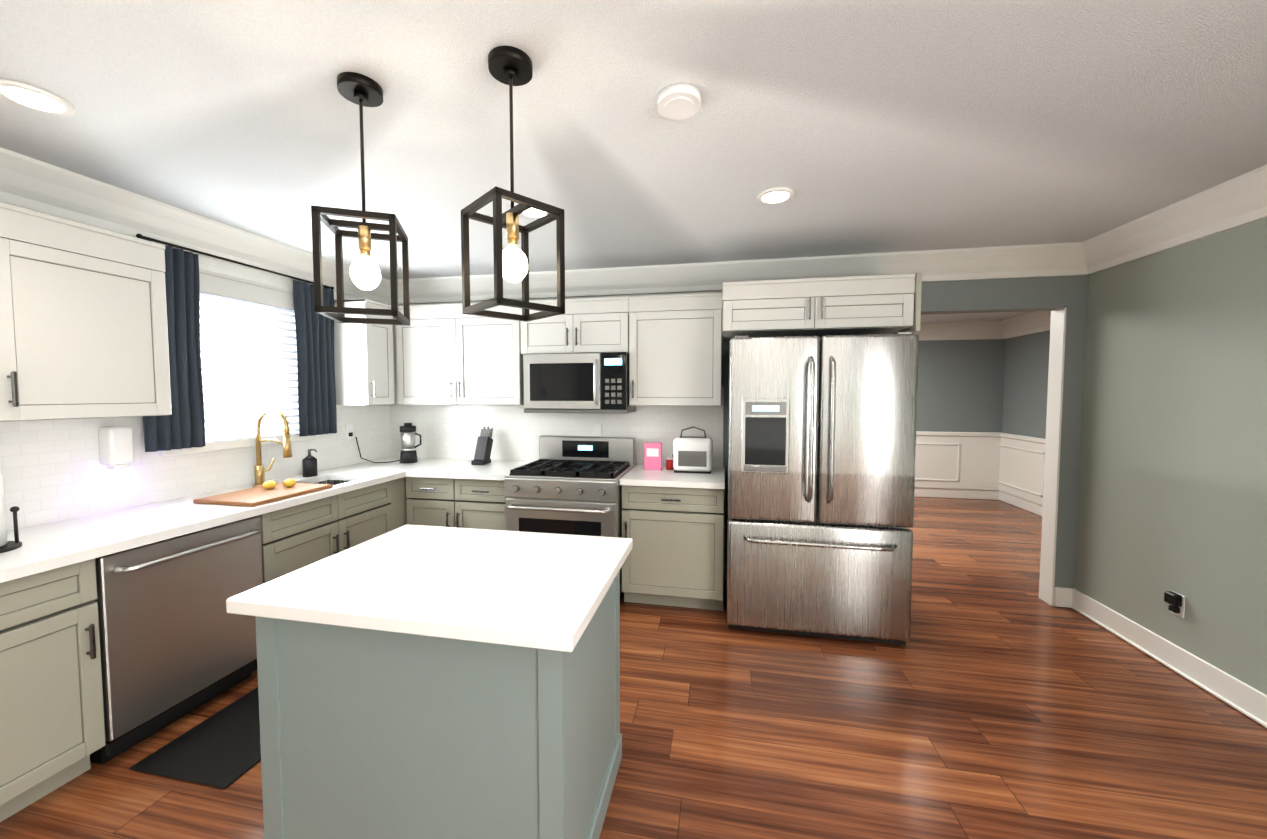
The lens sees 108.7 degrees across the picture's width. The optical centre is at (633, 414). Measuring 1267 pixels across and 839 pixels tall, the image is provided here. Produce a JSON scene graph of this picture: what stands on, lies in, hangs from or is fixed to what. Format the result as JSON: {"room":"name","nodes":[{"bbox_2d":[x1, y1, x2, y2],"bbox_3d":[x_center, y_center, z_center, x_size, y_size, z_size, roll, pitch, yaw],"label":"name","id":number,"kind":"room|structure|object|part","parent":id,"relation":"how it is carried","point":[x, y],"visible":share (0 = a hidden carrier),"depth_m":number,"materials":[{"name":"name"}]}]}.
{"room":"kitchen","nodes":[
{"label":"kitchen","id":0,"kind":"room"},
{"bbox_2d":[0,255,390,530],"bbox_3d":[-2.796,0.194,1.172,0.120,2.420,6.150,1,3,11],"label":"wall","id":1,"kind":"structure","parent":0,"point":[55,470],"depth_m":2.30,"materials":[{"name":"tile"}]},
{"bbox_2d":[0,201,171,421],"bbox_3d":[-2.471,-0.373,1.627,0.328,0.800,1.139,1,3,11],"label":"upper cabinet","id":2,"kind":"object","parent":1,"relation":"attached to","point":[83,323],"depth_m":1.86,"materials":[{"name":"wood"}]},
{"bbox_2d":[98,426,133,470],"bbox_3d":[-2.491,0.161,2.192,0.083,0.210,0.090,1,3,11],"label":"soap dispenser","id":3,"kind":"object","parent":1,"relation":"attached to","point":[116,447],"visible":1,"depth_m":2.16,"materials":[{"name":"white plastic"}]},
{"bbox_2d":[0,147,390,304],"bbox_3d":[-2.685,-0.920,1.036,0.130,0.180,6.030,1,3,11],"label":"crown molding","id":4,"kind":"structure","parent":1,"relation":"attached to","point":[27,182],"depth_m":2.26,"materials":[{"name":"white wood"}]},
{"bbox_2d":[136,234,333,289],"bbox_3d":[-2.360,-0.909,2.804,0.085,0.024,1.154,1,3,11],"label":"curtain rod","id":5,"kind":"object","parent":1,"relation":"attached to","point":[140,236],"visible":0.98,"depth_m":2.60,"materials":[{"name":"brown metal"}]},
{"bbox_2d":[143,239,204,451],"bbox_3d":[-2.417,-0.347,2.386,0.056,1.057,0.275,1,3,11],"label":"curtain","id":6,"kind":"object","parent":5,"relation":"hanging from","point":[182,425],"visible":0.56,"depth_m":2.42,"materials":[{"name":"fabric"}]},
{"bbox_2d":[293,280,336,436],"bbox_3d":[-2.251,-0.387,3.236,0.056,1.057,0.310,1,3,11],"label":"curtain","id":7,"kind":"object","parent":5,"relation":"hanging from","point":[317,413],"visible":0.98,"depth_m":3.20,"materials":[{"name":"fabric"}]},
{"bbox_2d":[157,296,327,455],"bbox_3d":[-2.438,-0.281,2.865,0.165,0.950,1.010,1,3,11],"label":"window","id":8,"kind":"structure","parent":1,"relation":"in","point":[228,443],"depth_m":2.88,"materials":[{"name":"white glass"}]},
{"bbox_2d":[200,293,298,439],"bbox_3d":[-2.440,-0.300,2.864,0.030,0.868,0.906,1,3,11],"label":"window blinds","id":9,"kind":"object","parent":8,"relation":"attached to","point":[218,302],"visible":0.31,"depth_m":2.85,"materials":[{"name":"white plastic"}]},
{"bbox_2d":[345,424,352,438],"bbox_3d":[-2.245,0.132,3.606,0.025,0.115,0.070,1,3,11],"label":"outlet","id":10,"kind":"object","parent":1,"relation":"attached to","point":[349,427],"depth_m":3.60,"materials":[{"name":"white plastic"}]},
{"bbox_2d":[334,298,394,405],"bbox_3d":[-2.100,-0.470,3.521,0.328,0.785,0.285,1,3,11],"label":"upper cabinet","id":11,"kind":"object","parent":1,"relation":"attached to","point":[363,353],"depth_m":3.39,"materials":[{"name":"wood"}]},
{"bbox_2d":[0,497,1266,838],"bbox_3d":[0.848,1.386,2.223,7.250,0.060,10.100,1,3,11],"label":"floor","id":12,"kind":"structure","parent":0,"point":[994,697],"depth_m":1.93,"materials":[{"name":"brown wood"}]},
{"bbox_2d":[0,558,105,821],"bbox_3d":[-2.391,0.970,1.398,0.598,0.850,0.799,1,3,11],"label":"base cabinet","id":13,"kind":"object","parent":12,"relation":"on","point":[52,730],"depth_m":1.60,"materials":[{"name":"wood"}]},
{"bbox_2d":[0,457,447,582],"bbox_3d":[-2.312,0.608,1.693,0.633,0.236,4.720,1,3,11],"label":"countertop","id":14,"kind":"structure","parent":13,"relation":"on","point":[50,546],"depth_m":2.01,"materials":[{"name":"white stone"}]},
{"bbox_2d":[0,468,21,552],"bbox_3d":[-2.342,0.315,1.624,0.176,0.354,0.176,1,3,11],"label":"paper towel holder","id":15,"kind":"object","parent":14,"relation":"on","point":[6,545],"visible":1,"depth_m":1.66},
{"bbox_2d":[193,479,332,506],"bbox_3d":[-2.049,0.414,2.551,0.380,0.069,0.480,1,3,11],"label":"cutting board","id":16,"kind":"object","parent":14,"relation":"on","point":[269,491],"visible":1,"depth_m":2.50,"materials":[{"name":"brown wood"}]},
{"bbox_2d":[253,408,291,487],"bbox_3d":[-2.181,0.196,2.782,0.267,0.483,0.131,1,3,11],"label":"faucet","id":17,"kind":"object","parent":14,"relation":"on","point":[259,472],"visible":0.96,"depth_m":2.75,"materials":[{"name":"gold metal"}]},
{"bbox_2d":[302,449,317,476],"bbox_3d":[-2.221,0.326,3.131,0.102,0.190,0.084,1,3,11],"label":"soap bottle","id":18,"kind":"object","parent":14,"relation":"on","point":[309,464],"visible":1,"depth_m":3.11,"materials":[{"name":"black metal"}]},
{"bbox_2d":[355,423,421,462],"bbox_3d":[-1.983,0.231,3.720,0.436,0.325,0.262,1,3,11],"label":"blender","id":19,"kind":"object","parent":14,"relation":"on","point":[408,434],"visible":1,"depth_m":3.71,"materials":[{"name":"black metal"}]},
{"bbox_2d":[90,516,262,764],"bbox_3d":[-2.217,0.943,2.089,0.658,0.838,0.616,1,3,11],"label":"dishwasher","id":20,"kind":"object","parent":12,"relation":"on","point":[177,641],"visible":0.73,"depth_m":1.94,"materials":[{"name":"silver metal"}]},
{"bbox_2d":[129,687,260,788],"bbox_3d":[-1.666,1.359,2.056,0.460,0.010,0.690,1,3,11],"label":"mat","id":21,"kind":"object","parent":12,"relation":"on","point":[221,749],"visible":0.46,"depth_m":1.85,"materials":[{"name":"black rubber"}]},
{"bbox_2d":[255,509,395,670],"bbox_3d":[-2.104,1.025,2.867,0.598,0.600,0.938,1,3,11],"label":"base cabinet","id":22,"kind":"object","parent":12,"relation":"on","point":[298,541],"depth_m":2.62,"materials":[{"name":"wood"}]},
{"bbox_2d":[312,477,407,528],"bbox_3d":[-1.950,0.863,3.649,0.598,0.850,0.787,1,3,11],"label":"base cabinet","id":23,"kind":"object","parent":12,"relation":"on","point":[389,496],"depth_m":3.08,"materials":[{"name":"wood"}]},
{"bbox_2d":[226,524,632,838],"bbox_3d":[-0.575,0.946,1.568,1.020,0.882,0.750,1,3,11],"label":"kitchen island","id":24,"kind":"object","parent":12,"relation":"on","point":[425,682],"visible":1,"depth_m":1.28,"materials":[{"name":"white stone"}]},
{"bbox_2d":[406,477,461,527],"bbox_3d":[-1.412,0.864,3.640,0.459,0.850,0.598,1,3,11],"label":"base cabinet","id":25,"kind":"object","parent":12,"relation":"on","point":[430,501],"depth_m":3.34,"materials":[{"name":"wood"}]},
{"bbox_2d":[462,479,506,530],"bbox_3d":[-1.056,0.867,3.570,0.507,0.850,0.598,1,3,11],"label":"base cabinet","id":26,"kind":"object","parent":12,"relation":"on","point":[483,501],"depth_m":3.26,"materials":[{"name":"wood"}]},
{"bbox_2d":[404,459,530,480],"bbox_3d":[-1.196,0.423,3.547,0.788,0.039,0.640,1,3,11],"label":"countertop","id":27,"kind":"structure","parent":26,"relation":"on","point":[452,468],"depth_m":3.37,"materials":[{"name":"white stone"}]},
{"bbox_2d":[471,426,492,464],"bbox_3d":[-1.223,0.245,3.696,0.100,0.298,0.199,1,3,11],"label":"knife block","id":28,"kind":"object","parent":27,"relation":"on","point":[482,455],"visible":1,"depth_m":3.67,"materials":[{"name":"black metal"}]},
{"bbox_2d":[505,435,635,597],"bbox_3d":[-0.438,0.746,3.333,0.780,1.115,0.749,1,3,11],"label":"range","id":29,"kind":"object","parent":12,"relation":"on","point":[569,485],"visible":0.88,"depth_m":3.06,"materials":[{"name":"silver metal"}]},
{"bbox_2d":[622,485,724,610],"bbox_3d":[0.308,0.880,3.304,0.684,0.850,0.598,1,3,11],"label":"base cabinet","id":30,"kind":"object","parent":12,"relation":"on","point":[675,557],"depth_m":3.02,"materials":[{"name":"wood"}]},
{"bbox_2d":[619,465,724,488],"bbox_3d":[0.303,0.436,3.261,0.685,0.039,0.625,1,3,11],"label":"countertop","id":31,"kind":"structure","parent":30,"relation":"on","point":[637,476],"depth_m":3.05,"materials":[{"name":"white stone"}]},
{"bbox_2d":[644,442,661,469],"bbox_3d":[0.147,0.308,3.411,0.130,0.200,0.061,1,3,11],"label":"carton","id":32,"kind":"object","parent":31,"relation":"on","point":[652,455],"visible":0.96,"depth_m":3.38,"materials":[{"name":"pink cardboard"}]},
{"bbox_2d":[666,457,673,469],"bbox_3d":[0.276,0.363,3.419,0.062,0.090,0.062,1,3,11],"label":"jar","id":33,"kind":"object","parent":31,"relation":"on","point":[669,463],"visible":0.81,"depth_m":3.39,"materials":[{"name":"red glass"}]},
{"bbox_2d":[672,426,712,473],"bbox_3d":[0.428,0.247,3.312,0.292,0.331,0.172,1,3,11],"label":"toaster","id":34,"kind":"object","parent":31,"relation":"on","point":[691,454],"visible":1,"depth_m":3.23,"materials":[{"name":"white plastic"}]},
{"bbox_2d":[726,331,918,644],"bbox_3d":[1.135,0.419,2.967,1.020,1.802,0.843,1,3,11],"label":"fridge","id":35,"kind":"object","parent":12,"relation":"on","point":[821,469],"visible":1,"depth_m":2.62,"materials":[{"name":"silver metal"}]},
{"bbox_2d":[0,0,1266,322],"bbox_3d":[0.848,-1.091,2.106,7.250,0.060,10.100,1,3,11],"label":"ceiling","id":36,"kind":"structure","parent":0,"point":[872,126],"depth_m":1.58,"materials":[{"name":"white paint"}]},
{"bbox_2d":[0,79,75,115],"bbox_3d":[-1.941,-1.024,1.472,0.169,0.014,0.169,-2,3,-34],"label":"recessed light","id":37,"kind":"object","parent":36,"relation":"in","point":[32,97],"depth_m":1.46,"materials":[{"name":"beige"}]},
{"bbox_2d":[311,72,409,325],"bbox_3d":[-0.853,-0.667,1.437,0.217,0.723,0.217,-1,3,-17],"label":"pendant light","id":38,"kind":"object","parent":36,"relation":"hanging from","point":[361,90],"depth_m":1.42,"materials":[{"name":"brown metal"}]},
{"bbox_3d":[-0.853,-0.449,1.448,0.086,0.103,0.086,1,3,11],"label":"pendant light bulb","id":39,"kind":"part","parent":38,"relation":"part of","materials":[{"name":"white glass"}]},
{"bbox_2d":[461,46,564,321],"bbox_3d":[-0.356,-0.662,1.335,0.217,0.723,0.217,-3,4,-44],"label":"pendant light","id":40,"kind":"object","parent":36,"relation":"hanging from","point":[511,66],"depth_m":1.32,"materials":[{"name":"brown metal"}]},
{"bbox_3d":[-0.356,-0.445,1.345,0.086,0.103,0.086,1,3,11],"label":"pendant light bulb","id":41,"kind":"part","parent":40,"relation":"part of","materials":[{"name":"white glass"}]},
{"bbox_2d":[521,208,548,218],"bbox_3d":[-0.519,-1.067,2.385,0.169,0.014,0.169,-2,3,-34],"label":"recessed light","id":42,"kind":"object","parent":36,"relation":"in","point":[530,213],"depth_m":2.39,"materials":[{"name":"beige"}]},
{"bbox_2d":[658,83,700,119],"bbox_3d":[0.148,-1.013,1.477,0.140,0.036,0.140,1,3,11],"label":"smoke detector","id":43,"kind":"object","parent":36,"relation":"attached to","point":[677,101],"visible":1,"depth_m":1.45,"materials":[{"name":"white plastic"}]},
{"bbox_2d":[757,187,793,204],"bbox_3d":[0.688,-1.058,2.200,0.169,0.014,0.169,-2,3,-34],"label":"recessed light","id":44,"kind":"object","parent":36,"relation":"in","point":[776,195],"depth_m":2.18,"materials":[{"name":"beige"}]},
{"bbox_2d":[398,275,1088,605],"bbox_3d":[1.105,0.086,3.478,6.650,2.420,0.120,1,3,11],"label":"wall","id":45,"kind":"structure","parent":0,"point":[1071,292],"depth_m":3.08,"materials":[{"name":"grey paint"}]},
{"bbox_2d":[389,386,723,466],"bbox_3d":[-0.739,0.092,3.774,2.914,0.660,0.008,1,3,11],"label":"tile backsplash","id":46,"kind":"structure","parent":45,"relation":"attached to","point":[449,431],"depth_m":3.81,"materials":[{"name":"white tile"}]},
{"bbox_2d":[593,424,601,435],"bbox_3d":[-0.292,0.129,3.681,0.070,0.115,0.006,1,3,11],"label":"outlet","id":47,"kind":"object","parent":46,"relation":"attached to","point":[597,429],"depth_m":3.68,"materials":[{"name":"white plastic"}]},
{"bbox_2d":[393,272,921,405],"bbox_3d":[-0.256,-0.500,3.322,4.023,0.865,0.652,1,3,11],"label":"upper cabinet","id":48,"kind":"object","parent":45,"relation":"attached to","point":[449,353],"visible":0.88,"depth_m":3.26,"materials":[{"name":"wood"}]},
{"bbox_2d":[523,352,635,413],"bbox_3d":[-0.402,-0.237,3.466,0.780,0.435,0.447,1,3,11],"label":"over-the-range microwave","id":49,"kind":"object","parent":48,"relation":"attached to","point":[595,383],"visible":1,"depth_m":3.30,"materials":[{"name":"silver metal"}]},
{"bbox_2d":[388,242,1079,303],"bbox_3d":[0.409,-1.033,3.434,4.980,0.180,0.130,1,3,11],"label":"crown molding","id":50,"kind":"structure","parent":45,"relation":"attached to","point":[1057,259],"depth_m":3.30,"materials":[{"name":"white wood"}]},
{"bbox_2d":[921,305,1066,605],"bbox_3d":[2.396,0.284,3.235,1.020,2.044,0.128,1,3,11],"label":"door frame","id":51,"kind":"structure","parent":45,"relation":"attached to","point":[1052,446],"depth_m":3.13,"materials":[{"name":"white wood"}]},
{"bbox_2d":[1054,587,1061,602],"bbox_3d":[3.626,1.246,3.108,1.459,0.134,0.013,1,3,11],"label":"baseboard","id":52,"kind":"structure","parent":45,"relation":"attached to","point":[1057,590],"depth_m":3.11,"materials":[{"name":"white wood"}]},
{"bbox_2d":[916,339,1005,432],"bbox_3d":[2.409,-0.069,6.755,5.590,2.420,0.120,1,3,11],"label":"wall","id":53,"kind":"structure","parent":0,"point":[960,387],"depth_m":6.27,"materials":[{"name":"grey paint"}]},
{"bbox_2d":[914,487,997,499],"bbox_3d":[2.396,1.060,6.741,5.350,0.164,0.017,1,3,11],"label":"baseboard","id":54,"kind":"structure","parent":53,"relation":"attached to","point":[919,491],"depth_m":6.33,"materials":[{"name":"white wood"}]},
{"bbox_2d":[913,321,999,340],"bbox_3d":[2.383,-1.159,6.568,5.350,0.225,0.156,1,3,11],"label":"crown molding","id":55,"kind":"structure","parent":53,"relation":"attached to","point":[970,330],"depth_m":6.16,"materials":[{"name":"white wood"}]},
{"bbox_2d":[915,431,998,489],"bbox_3d":[2.386,0.609,6.705,5.336,0.790,0.050,1,3,11],"label":"wainscoting","id":56,"kind":"structure","parent":53,"relation":"attached to","point":[954,460],"depth_m":6.29,"materials":[{"name":"white wood"}]},
{"bbox_2d":[1002,330,1049,438],"bbox_3d":[4.760,0.036,4.530,0.120,2.420,3.350,1,3,11],"label":"wall","id":57,"kind":"structure","parent":0,"point":[1026,369],"depth_m":5.71,"materials":[{"name":"grey paint"}]},
{"bbox_2d":[998,490,1042,515],"bbox_3d":[4.689,1.162,4.577,0.017,0.164,3.310,1,3,11],"label":"baseboard","id":58,"kind":"structure","parent":57,"relation":"attached to","point":[1035,508],"depth_m":5.77,"materials":[{"name":"white wood"}]},
{"bbox_2d":[999,432,1045,505],"bbox_3d":[4.666,0.710,4.560,0.035,0.790,3.270,1,3,11],"label":"trim","id":59,"kind":"structure","parent":57,"relation":"attached to","point":[1012,464],"depth_m":5.72,"materials":[{"name":"white wood"}]},
{"bbox_2d":[1000,311,1050,338],"bbox_3d":[4.609,-1.058,4.421,0.156,0.225,3.180,1,3,11],"label":"crown molding","id":60,"kind":"structure","parent":57,"relation":"attached to","point":[1037,321],"depth_m":5.59,"materials":[{"name":"white wood"}]},
{"bbox_2d":[1074,217,1266,694],"bbox_3d":[2.482,0.246,0.080,0.120,2.420,6.030,1,3,11],"label":"wall","id":61,"kind":"structure","parent":0,"point":[1173,480],"depth_m":2.37,"materials":[{"name":"grey paint"}]},
{"bbox_2d":[1062,588,1266,727],"bbox_3d":[2.413,1.384,0.197,0.040,0.134,5.930,1,3,11],"label":"baseboard","id":62,"kind":"structure","parent":61,"relation":"attached to","point":[1239,695],"depth_m":2.38,"materials":[{"name":"white wood"}]},
{"bbox_2d":[1072,165,1266,275],"bbox_3d":[2.360,-0.873,0.051,0.130,0.180,6.030,1,3,11],"label":"crown molding","id":63,"kind":"structure","parent":61,"relation":"attached to","point":[1241,200],"depth_m":2.31,"materials":[{"name":"white wood"}]},
{"bbox_2d":[1164,591,1185,618],"bbox_3d":[2.844,0.997,2.395,0.044,0.118,0.074,1,3,11],"label":"outlet","id":64,"kind":"object","parent":61,"relation":"attached to","point":[1175,600],"visible":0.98,"depth_m":2.38,"materials":[{"name":"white plastic"}]}
]}

